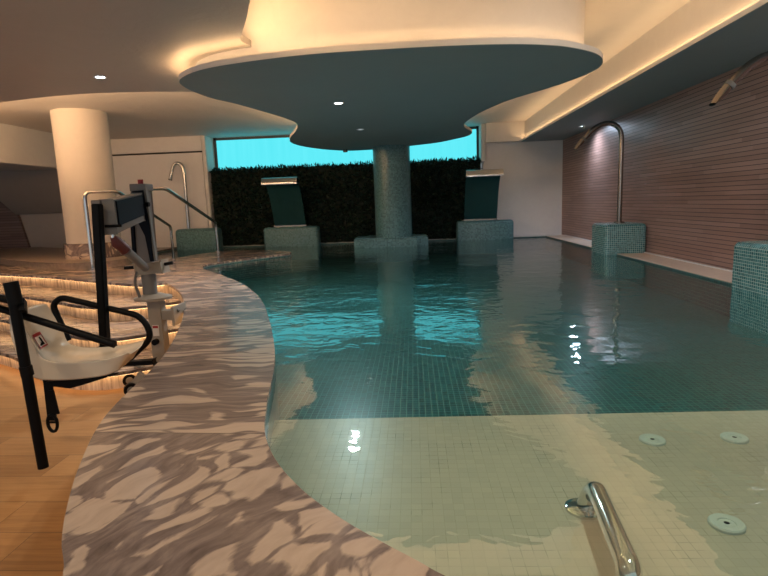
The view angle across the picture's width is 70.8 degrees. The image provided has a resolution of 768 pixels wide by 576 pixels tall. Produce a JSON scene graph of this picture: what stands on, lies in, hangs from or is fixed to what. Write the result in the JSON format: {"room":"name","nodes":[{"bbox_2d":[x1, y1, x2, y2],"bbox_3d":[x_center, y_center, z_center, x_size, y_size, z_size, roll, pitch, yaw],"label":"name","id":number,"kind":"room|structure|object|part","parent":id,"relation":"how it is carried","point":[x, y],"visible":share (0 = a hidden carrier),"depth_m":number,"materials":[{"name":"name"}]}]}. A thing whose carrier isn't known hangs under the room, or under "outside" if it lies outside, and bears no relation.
{"room":"indoor swimming pool","nodes":[
{"label":"indoor swimming pool","id":0,"kind":"room"},
{"bbox_2d":[0,163,54,170],"bbox_3d":[-9.355,-1.562,5.730,4.750,0.100,13.200,-2,9,3],"label":"ceiling","id":1,"kind":"structure","parent":0,"point":[3,167],"depth_m":10.62,"materials":[{"name":"paint"}]},
{"bbox_2d":[0,169,62,214],"bbox_3d":[-7.667,-2.064,11.745,1.950,0.890,1.000,-2,9,3],"label":"wall","id":2,"kind":"structure","parent":1,"relation":"attached to","point":[23,191],"depth_m":11.66,"materials":[{"name":"paint"}]},
{"bbox_2d":[0,364,124,575],"bbox_3d":[-4.745,0.952,4.106,9.000,0.001,10.300,-2,9,3],"label":"floor","id":3,"kind":"structure","parent":0,"point":[33,501],"depth_m":3.03,"materials":[{"name":"brown wood"}]},
{"bbox_2d":[0,330,170,389],"bbox_3d":[-4.421,0.579,5.927,6.219,0.150,1.271,2,10,26],"label":"marble step","id":4,"kind":"structure","parent":3,"relation":"on","point":[8,356],"depth_m":4.44,"materials":[{"name":"brown stone"}]},
{"bbox_2d":[0,304,180,348],"bbox_3d":[-4.820,0.339,6.585,6.548,0.150,1.268,2,10,25],"label":"marble step","id":5,"kind":"structure","parent":4,"relation":"on","point":[131,331],"depth_m":5.19,"materials":[{"name":"brown stone"}]},
{"bbox_2d":[0,283,180,320],"bbox_3d":[-5.111,0.083,7.318,6.705,0.150,1.006,3,10,28],"label":"marble step","id":6,"kind":"structure","parent":5,"relation":"on","point":[34,295],"depth_m":6.09,"materials":[{"name":"brown stone"}]},
{"bbox_2d":[0,276,168,296],"bbox_3d":[-5.308,-0.087,7.580,6.323,0.120,0.356,2,10,26],"label":"riser","id":7,"kind":"structure","parent":6,"relation":"on","point":[118,290],"depth_m":6.98,"materials":[{"name":"stone"}]},
{"bbox_2d":[0,179,185,469],"bbox_3d":[-1.769,0.085,3.587,0.865,1.655,1.829,-2,9,3],"label":"lift","id":8,"kind":"object","parent":3,"relation":"on","point":[40,337],"visible":0.96,"depth_m":3.21,"materials":[{"name":"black metal"}]},
{"bbox_3d":[-1.814,0.154,2.768,0.863,0.340,0.058,-2,9,3],"label":"armrest","id":9,"kind":"part","parent":8,"relation":"part of","materials":[{"name":"black metal"}]},
{"bbox_3d":[-1.703,0.284,3.040,0.580,0.383,0.329,-3,9,-6],"label":"seat","id":10,"kind":"part","parent":8,"relation":"part of","materials":[{"name":"beige plastic"}]},
{"bbox_3d":[-1.760,0.248,3.378,0.632,0.425,0.037,-2,9,3],"label":"armrest","id":11,"kind":"part","parent":8,"relation":"part of","materials":[{"name":"black metal"}]},
{"bbox_3d":[-1.787,-0.527,3.723,0.083,0.279,0.879,-4,9,-12],"label":"arm","id":12,"kind":"part","parent":8,"relation":"part of","materials":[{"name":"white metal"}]},
{"bbox_3d":[-2.022,-0.166,4.341,0.131,0.033,0.028,-2,9,3],"label":"clamp handle","id":13,"kind":"part","parent":8,"relation":"part of","materials":[{"name":"black plastic"}]},
{"bbox_3d":[-1.893,-0.043,4.353,0.110,0.240,0.109,-2,9,3],"label":"neck post","id":14,"kind":"part","parent":8,"relation":"part of","materials":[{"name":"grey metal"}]},
{"bbox_3d":[-1.816,-0.492,4.207,0.041,0.566,0.035,-2,9,3],"label":"plate","id":15,"kind":"part","parent":8,"relation":"part of","materials":[{"name":"grey metal"}]},
{"bbox_3d":[-1.844,0.435,4.356,0.048,0.048,0.042,-2,9,3],"label":"clamp knob","id":16,"kind":"part","parent":8,"relation":"part of","materials":[{"name":"black plastic"}]},
{"bbox_3d":[-1.836,0.415,4.423,0.110,0.670,0.100,-2,9,3],"label":"post","id":17,"kind":"part","parent":8,"relation":"part of","materials":[{"name":"beige metal"}]},
{"bbox_3d":[-1.724,-0.196,4.320,0.074,0.038,0.028,-2,9,3],"label":"clamp handle","id":18,"kind":"part","parent":8,"relation":"part of","materials":[{"name":"black plastic"}]},
{"bbox_2d":[19,152,208,247],"bbox_3d":[-7.654,-1.878,12.397,7.390,2.080,0.270,-2,9,3],"label":"wall","id":19,"kind":"structure","parent":0,"point":[154,169],"depth_m":12.08,"materials":[{"name":"paint"}]},
{"bbox_2d":[0,201,30,248],"bbox_3d":[-9.747,-1.653,12.393,3.200,1.750,0.070,-2,9,3],"label":"wall panel","id":20,"kind":"object","parent":19,"relation":"attached to","point":[13,234],"visible":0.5,"depth_m":12.35,"materials":[{"name":"brown wood"}]},
{"bbox_2d":[0,123,56,168],"bbox_3d":[-6.922,-1.911,5.534,0.150,0.670,13.180,-2,9,3],"label":"trim","id":21,"kind":"structure","parent":19,"relation":"attached to","point":[18,145],"depth_m":9.98,"materials":[{"name":"white paint"}]},
{"bbox_2d":[110,136,201,154],"bbox_3d":[-5.455,-3.162,12.055,2.890,0.320,0.210,-2,9,3],"label":"trim","id":22,"kind":"structure","parent":19,"relation":"attached to","point":[182,143],"depth_m":11.93,"materials":[{"name":"paint"}]},
{"bbox_2d":[112,151,201,155],"bbox_3d":[-5.447,-2.988,12.108,2.890,0.040,0.160,-2,9,3],"label":"trim","id":23,"kind":"structure","parent":19,"relation":"on","point":[185,151],"depth_m":12.01,"materials":[{"name":"white paint"}]},
{"bbox_2d":[201,135,215,227],"bbox_3d":[-3.916,-2.189,12.337,0.085,2.440,0.635,-2,9,3],"label":"trim","id":24,"kind":"structure","parent":19,"relation":"attached to","point":[207,142],"depth_m":12.06,"materials":[{"name":"white paint"}]},
{"bbox_2d":[0,0,250,101],"bbox_3d":[-5.929,-1.682,3.905,11.807,0.050,11.600,-2,9,3],"label":"ceiling","id":25,"kind":"structure","parent":0,"point":[48,48],"depth_m":3.99,"materials":[{"name":"paint"}]},
{"bbox_2d":[93,75,106,78],"bbox_3d":[-2.621,-1.945,4.983,0.116,0.006,0.116,-2,9,3],"label":"recessed light","id":26,"kind":"object","parent":25,"relation":"in","point":[96,76],"visible":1,"depth_m":4.99,"materials":[{"name":"white"}]},
{"bbox_2d":[169,287,183,302],"bbox_3d":[-1.358,0.732,2.862,0.549,0.570,7.904,-4,9,-15],"label":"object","id":27,"kind":"structure","parent":0,"point":[173,292],"depth_m":6.00,"materials":[{"name":"stone"}]},
{"bbox_2d":[0,247,444,575],"bbox_3d":[-3.511,-0.100,6.751,20.265,0.030,7.368,6,12,43],"label":"pool deck","id":28,"kind":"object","parent":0,"point":[181,476],"visible":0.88,"depth_m":1.65,"materials":[{"name":"stone"}]},
{"bbox_2d":[0,247,132,269],"bbox_3d":[-6.824,-0.635,10.539,7.213,0.100,1.672,5,11,38],"label":"floor","id":29,"kind":"structure","parent":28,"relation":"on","point":[32,257],"depth_m":8.80,"materials":[{"name":"brown wood"}]},
{"bbox_2d":[50,108,124,259],"bbox_3d":[-4.844,-1.668,8.837,0.910,2.320,0.910,-2,9,3],"label":"column","id":30,"kind":"structure","parent":29,"relation":"on","point":[81,136],"depth_m":8.49,"materials":[{"name":"paint"}]},
{"bbox_2d":[83,189,174,269],"bbox_3d":[-4.074,-0.893,9.096,0.372,1.454,2.661,-2,9,3],"label":"handrail","id":31,"kind":"object","parent":28,"relation":"on","point":[86,193],"visible":0.94,"depth_m":7.86,"materials":[{"name":"metal"}]},
{"bbox_2d":[153,187,220,251],"bbox_3d":[-3.206,-1.055,8.954,0.261,1.154,2.960,-2,9,2],"label":"handrail","id":32,"kind":"object","parent":28,"relation":"on","point":[168,190],"visible":0.56,"depth_m":9.02,"materials":[{"name":"metal"}]},
{"bbox_2d":[0,0,690,139],"bbox_3d":[-4.068,-2.355,5.270,15.400,0.080,14.700,-2,9,3],"label":"ceiling","id":33,"kind":"structure","parent":0,"point":[611,26],"depth_m":8.57,"materials":[{"name":"paint"}]},
{"bbox_2d":[178,0,602,150],"bbox_3d":[0.148,-2.549,7.457,3.733,0.520,7.290,-2,9,3],"label":"ceiling","id":34,"kind":"structure","parent":33,"relation":"attached to","point":[403,72],"depth_m":4.34,"materials":[{"name":"paint"}]},
{"bbox_2d":[521,0,767,141],"bbox_3d":[3.060,-2.342,5.067,0.910,0.404,13.450,-2,9,3],"label":"ceiling","id":35,"kind":"structure","parent":33,"relation":"attached to","point":[703,40],"depth_m":5.50,"materials":[{"name":"white paint"}]},
{"bbox_2d":[223,235,555,246],"bbox_3d":[-0.340,-0.916,12.173,8.640,0.275,0.338,-2,9,3],"label":"kerb","id":36,"kind":"object","parent":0,"point":[532,235],"visible":0.07,"depth_m":12.01,"materials":[{"name":"grey stone"}]},
{"bbox_2d":[209,156,481,245],"bbox_3d":[-0.858,-1.910,12.120,6.112,1.890,0.506,-2,9,3],"label":"hedge","id":37,"kind":"object","parent":36,"relation":"on","point":[339,199],"visible":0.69,"depth_m":12.01,"materials":[{"name":"green plant"}]},
{"bbox_2d":[157,236,731,447],"bbox_3d":[-0.882,0.060,6.267,8.210,0.332,11.650,-2,9,3],"label":"wall","id":38,"kind":"structure","parent":0,"point":[273,405],"depth_m":5.29,"materials":[{"name":"green tile"}]},
{"bbox_2d":[244,253,767,419],"bbox_3d":[-0.876,0.204,6.289,8.210,0.001,11.650,-2,9,3],"label":"swimming pool","id":39,"kind":"structure","parent":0,"point":[482,360],"depth_m":3.95,"materials":[{"name":"teal liquid"}]},
{"bbox_2d":[175,228,222,250],"bbox_3d":[-4.076,-0.945,11.967,0.930,0.750,0.430,-2,9,3],"label":"pedestal","id":40,"kind":"object","parent":39,"relation":"on","point":[192,238],"visible":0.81,"depth_m":11.74,"materials":[{"name":"tile"}]},
{"bbox_2d":[168,161,189,228],"bbox_3d":[-4.485,-2.022,11.803,0.400,1.452,0.080,-2,9,3],"label":"spout","id":41,"kind":"object","parent":40,"relation":"on","point":[174,164],"visible":0.97,"depth_m":11.73,"materials":[{"name":"metal"}]},
{"bbox_2d":[264,226,320,247],"bbox_3d":[-2.003,-0.988,11.864,1.200,0.715,0.340,-2,9,3],"label":"pedestal","id":42,"kind":"object","parent":39,"relation":"on","point":[295,236],"visible":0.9,"depth_m":11.68,"materials":[{"name":"teal tile"}]},
{"bbox_2d":[261,177,306,226],"bbox_3d":[-2.096,-1.802,11.438,0.730,1.029,0.876,-2,9,3],"label":"waterfall panel","id":43,"kind":"object","parent":42,"relation":"on","point":[285,195],"visible":0.99,"depth_m":11.55,"materials":[{"name":"metal"}]},
{"bbox_3d":[-2.057,-1.369,11.898,0.710,0.029,0.100,-2,9,3],"label":"foot plate","id":44,"kind":"part","parent":43,"relation":"part of","materials":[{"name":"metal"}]},
{"bbox_2d":[354,145,427,247],"bbox_3d":[0.127,-1.693,10.928,1.480,2.240,1.000,-2,9,3],"label":"column","id":45,"kind":"structure","parent":39,"relation":"on","point":[391,163],"depth_m":10.51,"materials":[{"name":"tile"}]},
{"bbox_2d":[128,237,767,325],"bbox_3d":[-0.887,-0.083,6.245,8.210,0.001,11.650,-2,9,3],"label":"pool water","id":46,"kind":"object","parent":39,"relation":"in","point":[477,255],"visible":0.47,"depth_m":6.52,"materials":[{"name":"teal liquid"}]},
{"bbox_2d":[456,219,512,240],"bbox_3d":[2.177,-1.113,11.701,1.210,0.705,0.300,-2,9,3],"label":"pedestal","id":47,"kind":"object","parent":39,"relation":"on","point":[477,229],"visible":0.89,"depth_m":11.53,"materials":[{"name":"tile"}]},
{"bbox_2d":[463,169,503,220],"bbox_3d":[2.055,-1.926,11.277,0.740,1.039,0.876,-2,9,3],"label":"waterfall panel","id":48,"kind":"object","parent":47,"relation":"on","point":[481,186],"visible":1,"depth_m":11.39,"materials":[{"name":"metal"}]},
{"bbox_3d":[2.094,-1.488,11.737,0.720,0.029,0.100,-2,9,3],"label":"foot plate","id":49,"kind":"part","parent":48,"relation":"part of","materials":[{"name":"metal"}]},
{"bbox_2d":[591,222,645,273],"bbox_3d":[3.440,-0.589,7.955,0.575,0.735,0.640,-2,9,3],"label":"pedestal","id":50,"kind":"object","parent":39,"relation":"on","point":[608,238],"visible":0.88,"depth_m":7.63,"materials":[{"name":"tile"}]},
{"bbox_2d":[574,121,624,222],"bbox_3d":[3.118,-1.662,7.802,0.740,1.452,0.150,-2,9,3],"label":"spout","id":51,"kind":"object","parent":50,"relation":"on","point":[615,125],"visible":1,"depth_m":7.72,"materials":[{"name":"metal"}]},
{"bbox_2d":[729,241,767,334],"bbox_3d":[3.285,-0.016,4.424,0.505,0.705,0.680,-2,9,3],"label":"pedestal","id":52,"kind":"object","parent":39,"relation":"on","point":[750,258],"visible":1,"depth_m":4.47,"materials":[{"name":"tile"}]},
{"bbox_2d":[709,51,767,105],"bbox_3d":[2.926,-1.082,4.234,0.740,1.482,0.150,-2,9,3],"label":"spout","id":53,"kind":"object","parent":52,"relation":"on","point":[730,84],"visible":1,"depth_m":4.13,"materials":[{"name":"metal"}]},
{"bbox_2d":[270,410,767,575],"bbox_3d":[1.229,0.751,1.381,4.150,0.001,2.320,-2,9,3],"label":"floor","id":54,"kind":"structure","parent":0,"point":[456,495],"depth_m":1.91,"materials":[{"name":"beige tile"}]},
{"bbox_2d":[565,481,642,575],"bbox_3d":[0.615,0.690,1.542,0.120,0.144,0.520,-1,9,9],"label":"grab bar","id":55,"kind":"object","parent":54,"relation":"on","point":[594,501],"visible":1,"depth_m":1.48,"materials":[{"name":"metal"}]},
{"bbox_2d":[639,434,665,446],"bbox_3d":[1.098,0.621,2.209,0.100,0.012,0.100,-2,9,3],"label":"plate","id":56,"kind":"object","parent":54,"relation":"on","point":[647,439],"visible":1,"depth_m":2.20,"materials":[{"name":"white plastic"}]},
{"bbox_2d":[707,513,746,534],"bbox_3d":[1.037,0.713,1.634,0.100,0.012,0.100,-2,9,3],"label":"plate","id":57,"kind":"object","parent":54,"relation":"on","point":[723,523],"visible":1,"depth_m":1.62,"materials":[{"name":"white plastic"}]},
{"bbox_2d":[720,432,748,444],"bbox_3d":[1.428,0.610,2.200,0.100,0.012,0.100,-2,9,3],"label":"plate","id":58,"kind":"object","parent":54,"relation":"on","point":[731,437],"visible":1,"depth_m":2.19,"materials":[{"name":"white plastic"}]},
{"bbox_2d":[482,140,562,235],"bbox_3d":[3.064,-2.373,11.956,1.740,2.470,0.150,-2,9,3],"label":"wall","id":59,"kind":"structure","parent":0,"point":[530,187],"depth_m":11.88,"materials":[{"name":"paint"}]},
{"bbox_2d":[485,121,524,142],"bbox_3d":[2.598,-3.356,11.653,0.820,0.400,0.210,-2,9,3],"label":"trim","id":60,"kind":"structure","parent":59,"relation":"attached to","point":[500,132],"depth_m":11.55,"materials":[{"name":"white paint"}]},
{"bbox_2d":[547,235,731,282],"bbox_3d":[3.400,0.023,5.271,0.428,0.278,13.150,-2,9,3],"label":"kerb","id":61,"kind":"object","parent":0,"point":[718,274],"visible":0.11,"depth_m":6.32,"materials":[{"name":"beige stone"}]},
{"bbox_2d":[562,61,767,269],"bbox_3d":[3.621,-1.200,5.293,0.120,2.170,13.600,-2,9,3],"label":"wall","id":62,"kind":"structure","parent":0,"point":[695,172],"depth_m":6.48,"materials":[{"name":"brown wood"}]},
{"bbox_2d":[564,235,732,271],"bbox_3d":[3.560,-0.122,5.239,0.035,0.013,13.150,-2,9,3],"label":"baseboard","id":63,"kind":"structure","parent":62,"relation":"attached to","point":[564,235],"depth_m":6.52,"materials":[{"name":"beige stone"}]},
{"bbox_3d":[-0.839,-2.183,12.474,6.200,2.720,0.100,-2,9,3],"label":"wall","id":64,"kind":"structure","parent":0,"visible":0},
{"bbox_2d":[213,126,478,169],"bbox_3d":[-0.881,-3.057,12.249,6.010,0.920,0.055,-2,9,3],"label":"window","id":65,"kind":"structure","parent":64,"relation":"in","point":[235,152],"depth_m":12.28,"materials":[{"name":"blue glass"}]},
{"bbox_2d":[479,124,485,162],"bbox_3d":[2.157,-3.178,11.912,0.100,0.800,0.520,-2,9,3],"label":"trim","id":66,"kind":"structure","parent":64,"relation":"attached to","point":[482,144],"depth_m":11.68,"materials":[{"name":"white paint"}]}
]}

